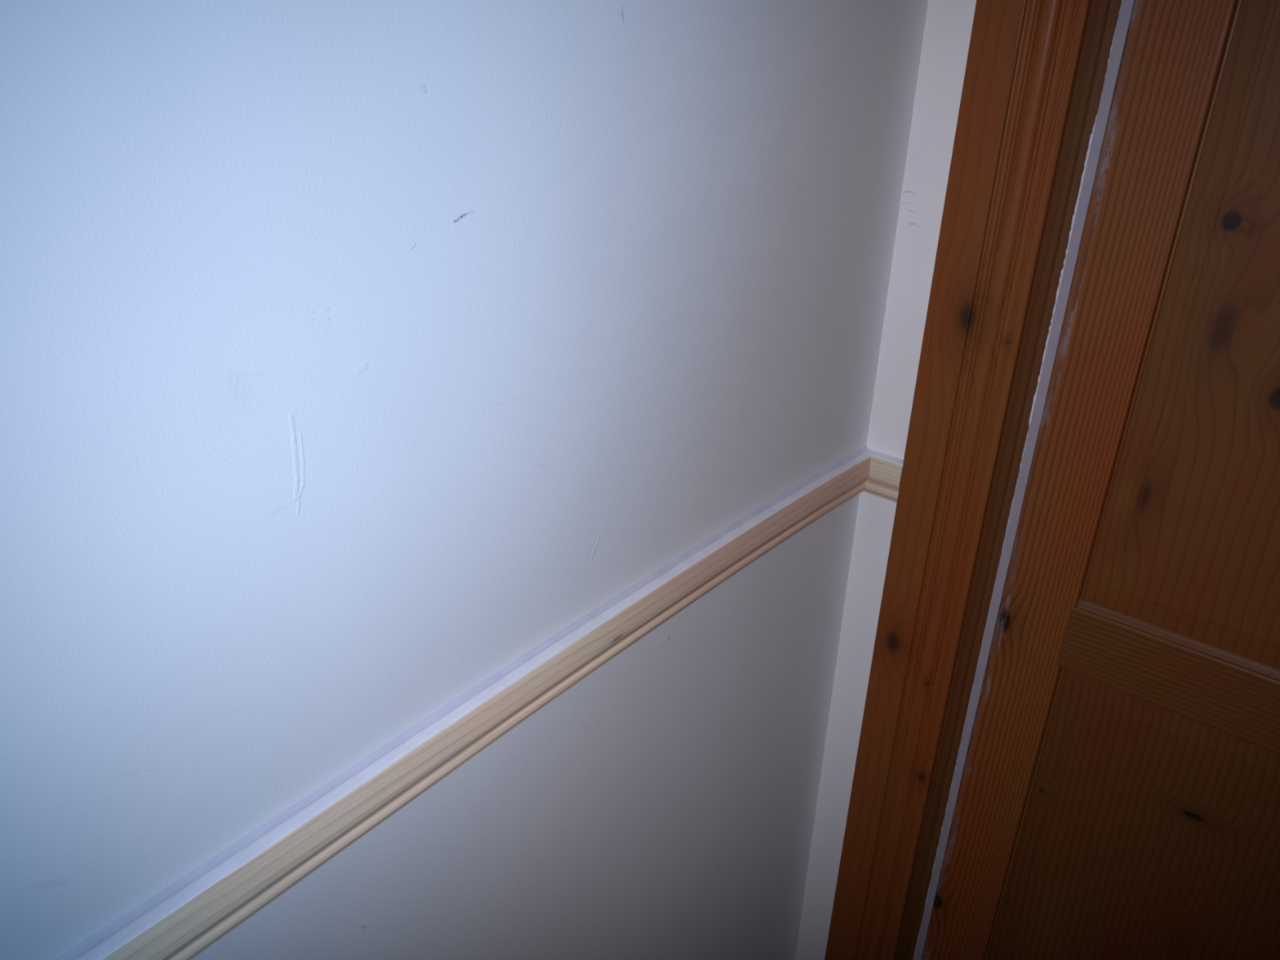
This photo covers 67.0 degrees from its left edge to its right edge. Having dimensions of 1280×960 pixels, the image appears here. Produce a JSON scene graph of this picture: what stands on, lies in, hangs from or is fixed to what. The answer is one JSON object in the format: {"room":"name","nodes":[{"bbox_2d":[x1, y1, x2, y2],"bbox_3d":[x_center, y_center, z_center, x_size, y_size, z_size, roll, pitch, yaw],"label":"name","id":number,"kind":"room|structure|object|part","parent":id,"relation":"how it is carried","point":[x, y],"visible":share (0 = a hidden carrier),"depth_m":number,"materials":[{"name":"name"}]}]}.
{"room":"hallway","nodes":[
{"label":"hallway","id":0,"kind":"room"},
{"bbox_2d":[0,0,928,959],"bbox_3d":[-0.826,0.427,0.035,0.096,2.592,3.552,21,32,35],"label":"wall","id":1,"kind":"structure","parent":0,"point":[355,355],"depth_m":0.64,"materials":[{"name":"white paint"}]},
{"bbox_2d":[54,444,871,959],"bbox_3d":[-0.784,0.528,0.044,0.017,0.076,3.360,21,32,35],"label":"rail","id":2,"kind":"object","parent":1,"relation":"attached to","point":[180,922],"visible":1,"depth_m":0.72,"materials":[{"name":"brown wood"}]},
{"bbox_2d":[795,0,976,959],"bbox_3d":[1.054,0.170,0.671,1.920,2.400,0.096,21,32,35],"label":"wall","id":3,"kind":"structure","parent":0,"point":[948,24],"depth_m":1.17,"materials":[{"name":"white paint"}]},
{"bbox_2d":[862,447,903,502],"bbox_3d":[0.299,-0.004,1.201,0.057,0.058,0.017,21,32,35],"label":"rail","id":4,"kind":"object","parent":3,"relation":"attached to","point":[883,481],"visible":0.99,"depth_m":1.19,"materials":[{"name":"brown wood"}]},
{"bbox_2d":[824,0,1092,959],"bbox_3d":[0.719,0.202,0.912,1.039,2.116,0.015,21,32,35],"label":"trim","id":5,"kind":"structure","parent":3,"relation":"attached to","point":[1024,55],"depth_m":1.11,"materials":[{"name":"brown wood"}]},
{"bbox_2d":[894,0,1121,959],"bbox_3d":[0.754,0.228,0.973,0.840,2.016,0.091,21,32,35],"label":"door frame","id":6,"kind":"structure","parent":3,"relation":"attached to","point":[1103,16],"depth_m":1.08,"materials":[{"name":"brown wood"}]},
{"bbox_2d":[912,0,1279,959],"bbox_3d":[0.729,0.243,0.959,0.767,1.981,0.039,21,32,35],"label":"door","id":7,"kind":"structure","parent":3,"relation":"in","point":[1114,794],"depth_m":1.04,"materials":[{"name":"brown wood"}]},
{"bbox_3d":[0.722,0.635,1.142,0.584,0.730,0.024,21,32,35],"label":"panel","id":8,"kind":"part","parent":7,"relation":"part of","materials":[{"name":"brown wood"}]},
{"bbox_3d":[0.733,0.263,0.964,0.596,0.098,0.036,21,32,35],"label":"cross rail","id":9,"kind":"part","parent":7,"relation":"part of","materials":[{"name":"brown wood"}]},
{"bbox_3d":[0.744,-0.165,0.754,0.584,0.857,0.022,21,32,35],"label":"panel","id":10,"kind":"part","parent":7,"relation":"part of","materials":[{"name":"brown wood"}]}
]}

